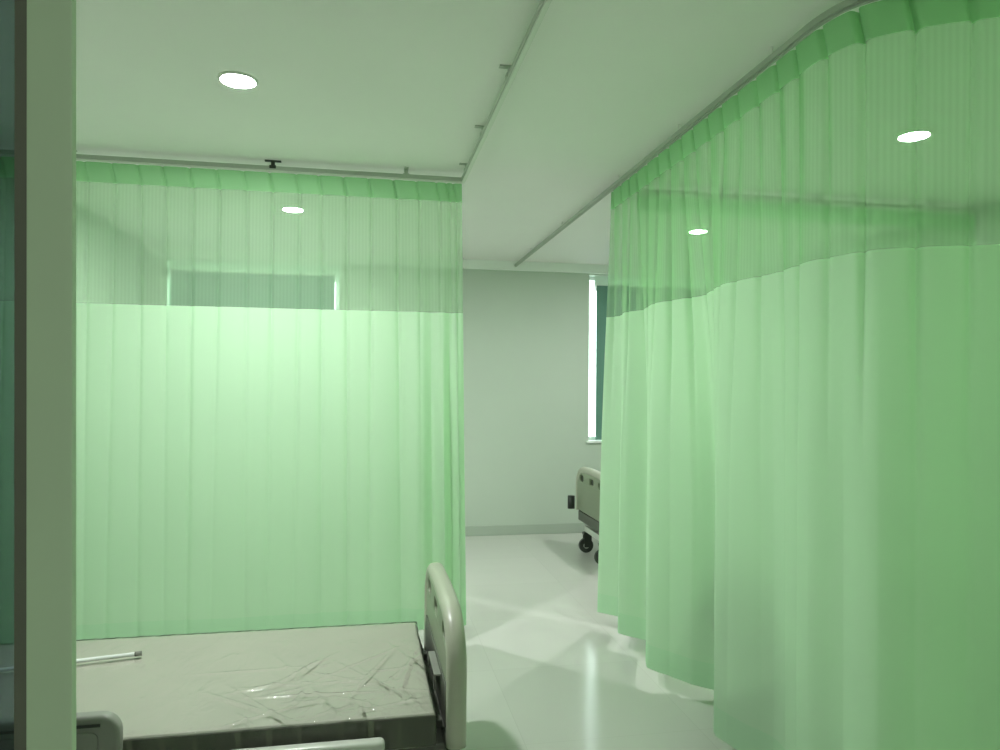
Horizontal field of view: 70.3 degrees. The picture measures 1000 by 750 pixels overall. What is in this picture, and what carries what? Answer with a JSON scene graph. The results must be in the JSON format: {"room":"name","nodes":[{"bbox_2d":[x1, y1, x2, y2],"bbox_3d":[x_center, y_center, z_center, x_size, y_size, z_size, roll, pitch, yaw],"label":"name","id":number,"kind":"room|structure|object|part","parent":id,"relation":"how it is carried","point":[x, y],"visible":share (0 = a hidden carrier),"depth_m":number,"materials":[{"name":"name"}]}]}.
{"room":"hospital room","nodes":[
{"label":"hospital room","id":0,"kind":"room"},
{"bbox_2d":[76,202,148,304],"bbox_3d":[-2.546,0.146,2.167,0.120,2.800,9.586,1,-1,-10],"label":"wall","id":1,"kind":"structure","parent":0,"point":[112,265],"depth_m":5.61,"materials":[{"name":"paint"}]},
{"bbox_2d":[148,257,743,525],"bbox_3d":[-0.283,0.231,7.303,6.190,2.800,0.200,1,-1,-10],"label":"wall","id":2,"kind":"structure","parent":0,"point":[526,333],"depth_m":7.28,"materials":[{"name":"paint"}]},
{"bbox_2d":[170,268,339,309],"bbox_3d":[-2.377,-0.202,6.892,1.625,1.760,0.180,1,-1,-10],"label":"window","id":3,"kind":"structure","parent":2,"relation":"in","point":[338,269],"depth_m":7.08,"materials":[{"name":"silver metal"}]},
{"bbox_2d":[169,260,336,309],"bbox_3d":[-2.379,-0.217,6.872,1.551,1.726,0.060,1,-1,-10],"label":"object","id":4,"kind":"structure","parent":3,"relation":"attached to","point":[194,283],"depth_m":6.85,"materials":[{"name":"teal fabric"}]},
{"bbox_2d":[148,246,755,278],"bbox_3d":[-0.251,-1.123,7.205,6.190,0.095,0.035,1,-1,-10],"label":"trim","id":5,"kind":"structure","parent":2,"relation":"attached to","point":[165,252],"depth_m":7.12,"materials":[{"name":"white"}]},
{"bbox_2d":[465,523,587,535],"bbox_3d":[-0.275,1.579,7.181,6.190,0.100,0.014,1,-1,-10],"label":"baseboard","id":6,"kind":"structure","parent":2,"relation":"attached to","point":[493,530],"depth_m":7.27,"materials":[{"name":"grey rubber"}]},
{"bbox_2d":[586,277,601,442],"bbox_3d":[1.700,-0.159,7.642,1.635,1.760,0.180,1,-1,-10],"label":"window","id":7,"kind":"structure","parent":2,"relation":"in","point":[591,439],"depth_m":7.54,"materials":[{"name":"silver metal"}]},
{"bbox_3d":[1.697,0.709,7.606,1.635,0.024,0.130,1,-1,-10],"label":"sill","id":8,"kind":"part","parent":7,"relation":"part of","materials":[{"name":"white"}]},
{"bbox_2d":[594,276,724,439],"bbox_3d":[1.716,-0.174,7.625,1.484,1.726,0.060,1,-1,-10],"label":"window","id":9,"kind":"structure","parent":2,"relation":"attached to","point":[615,296],"depth_m":7.54,"materials":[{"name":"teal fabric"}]},
{"bbox_2d":[76,0,999,270],"bbox_3d":[0.569,-1.271,2.756,6.590,0.100,9.586,1,-1,-10],"label":"ceiling","id":10,"kind":"structure","parent":0,"point":[383,86],"depth_m":3.36,"materials":[{"name":"paint"}]},
{"bbox_2d":[217,71,257,88],"bbox_3d":[-1.091,-1.227,2.957,0.160,0.010,0.160,1,-1,-10],"label":"recessed light","id":11,"kind":"object","parent":10,"relation":"in","point":[235,79],"visible":1,"depth_m":2.94,"materials":[{"name":"white"}]},
{"bbox_2d":[281,206,303,212],"bbox_3d":[-1.505,-1.202,5.161,0.160,0.010,0.160,1,-1,-10],"label":"recessed light","id":12,"kind":"object","parent":10,"relation":"in","point":[292,209],"visible":1,"depth_m":5.15,"materials":[{"name":"white"}]},
{"bbox_2d":[76,0,551,183],"bbox_3d":[-1.186,-1.208,2.413,2.596,0.064,3.327,1,-1,-10],"label":"track","id":13,"kind":"object","parent":10,"relation":"attached to","point":[543,6],"visible":0.85,"depth_m":3.92,"materials":[{"name":"silver metal"}]},
{"bbox_2d":[76,161,465,640],"bbox_3d":[-1.470,0.162,3.990,2.615,2.632,0.076,1,-1,-11],"label":"privacy curtain","id":14,"kind":"object","parent":13,"relation":"hanging from","point":[238,468],"visible":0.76,"depth_m":4.01,"materials":[{"name":"fabric"}]},
{"bbox_2d":[514,0,877,266],"bbox_3d":[1.963,-1.151,4.798,2.687,0.063,5.492,1,-1,-10],"label":"track","id":15,"kind":"object","parent":10,"relation":"attached to","point":[844,6],"visible":1,"depth_m":2.94,"materials":[{"name":"silver metal"}]},
{"bbox_2d":[597,0,999,749],"bbox_3d":[1.384,0.169,2.871,3.341,2.627,1.376,0,-1,43],"label":"privacy curtain","id":16,"kind":"object","parent":15,"relation":"hanging from","point":[799,516],"visible":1,"depth_m":2.33,"materials":[{"name":"fabric"}]},
{"bbox_2d":[688,229,707,233],"bbox_3d":[1.613,-1.169,5.785,0.160,0.010,0.160,1,-1,-10],"label":"recessed light","id":17,"kind":"object","parent":10,"relation":"in","point":[693,231],"visible":1,"depth_m":5.77,"materials":[{"name":"white"}]},
{"bbox_2d":[614,187,982,213],"bbox_3d":[2.007,-1.153,4.645,2.655,0.064,0.090,1,-1,-10],"label":"track","id":18,"kind":"object","parent":10,"relation":"attached to","point":[724,195],"visible":0.99,"depth_m":4.64,"materials":[{"name":"silver metal"}]},
{"bbox_2d":[636,194,974,229],"bbox_3d":[2.044,0.199,4.660,2.451,2.632,0.101,1,-1,-10],"label":"privacy curtain","id":19,"kind":"object","parent":18,"relation":"hanging from","point":[645,203],"visible":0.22,"depth_m":4.64,"materials":[{"name":"fabric"}]},
{"bbox_2d":[896,129,932,141],"bbox_3d":[2.068,-1.194,3.546,0.160,0.010,0.160,1,-1,-10],"label":"recessed light","id":20,"kind":"object","parent":10,"relation":"in","point":[920,134],"visible":1,"depth_m":3.54,"materials":[{"name":"white"}]},
{"bbox_2d":[418,533,735,749],"bbox_3d":[0.545,1.628,2.719,6.590,0.100,9.586,1,-1,-10],"label":"floor","id":21,"kind":"structure","parent":0,"point":[547,670],"depth_m":3.83,"materials":[{"name":"tile"}]},
{"bbox_2d":[76,562,466,749],"bbox_3d":[-1.253,1.166,2.537,2.212,0.790,1.062,1,-1,-11],"label":"hospital bed","id":22,"kind":"object","parent":21,"relation":"on","point":[445,656],"visible":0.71,"depth_m":2.30,"materials":[{"name":"beige plastic"}]},
{"bbox_3d":[-1.381,1.119,1.975,0.480,0.208,0.006,1,-1,-11],"label":"inset panel","id":23,"kind":"part","parent":22,"relation":"part of","materials":[{"name":"grey plastic"}]},
{"bbox_3d":[-1.373,1.112,2.000,0.565,0.283,0.045,1,-1,-11],"label":"rail","id":24,"kind":"part","parent":22,"relation":"part of","materials":[{"name":"grey plastic"}]},
{"bbox_2d":[76,621,436,749],"bbox_3d":[-1.205,1.125,2.546,1.875,0.130,0.905,1,-1,-11],"label":"mattress","id":25,"kind":"object","parent":22,"relation":"on","point":[288,686],"visible":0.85,"depth_m":2.46,"materials":[{"name":"grey fabric"}]},
{"bbox_2d":[76,651,141,662],"bbox_3d":[-1.681,1.061,2.594,0.667,0.019,0.019,1,-1,-22],"label":"rod","id":26,"kind":"object","parent":25,"relation":"on","point":[136,653],"visible":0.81,"depth_m":2.67,"materials":[{"name":"white"}]},
{"bbox_3d":[-0.588,1.263,2.154,0.468,0.277,0.045,1,-1,-11],"label":"rail","id":27,"kind":"part","parent":22,"relation":"part of","materials":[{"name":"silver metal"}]},
{"bbox_3d":[-0.249,1.109,2.729,0.010,0.145,0.770,1,-1,-11],"label":"panel","id":28,"kind":"part","parent":22,"relation":"part of","materials":[{"name":"grey plastic"}]},
{"bbox_2d":[568,467,600,562],"bbox_3d":[1.839,1.242,6.487,2.248,0.790,1.062,1,-1,-10],"label":"hospital bed","id":29,"kind":"object","parent":21,"relation":"on","point":[587,479],"visible":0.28,"depth_m":6.41,"materials":[{"name":"beige plastic"}]},
{"bbox_3d":[1.838,1.427,6.484,2.050,0.050,0.560,1,-1,-10],"label":"frame","id":30,"kind":"part","parent":29,"relation":"part of","materials":[{"name":"silver metal"}]},
{"bbox_2d":[756,200,999,276],"bbox_3d":[3.660,0.211,3.308,0.120,2.800,9.586,1,-1,-10],"label":"wall","id":31,"kind":"structure","parent":0,"point":[987,224],"depth_m":5.42,"materials":[{"name":"paint"}]},
{"bbox_3d":[0.875,0.159,1.013,6.190,2.800,0.120,1,-1,-10],"label":"wall","id":32,"kind":"structure","parent":0,"visible":0},
{"bbox_2d":[0,0,75,749],"bbox_3d":[-1.068,0.364,0.726,1.193,2.310,0.013,1,-1,-10],"label":"door frame","id":33,"kind":"structure","parent":32,"relation":"in","point":[38,37],"depth_m":0.82,"materials":[{"name":"paint"}]},
{"bbox_3d":[-1.074,0.344,0.725,1.078,2.110,0.005,1,-1,-10],"label":"glass","id":34,"kind":"part","parent":33,"relation":"part of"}
]}

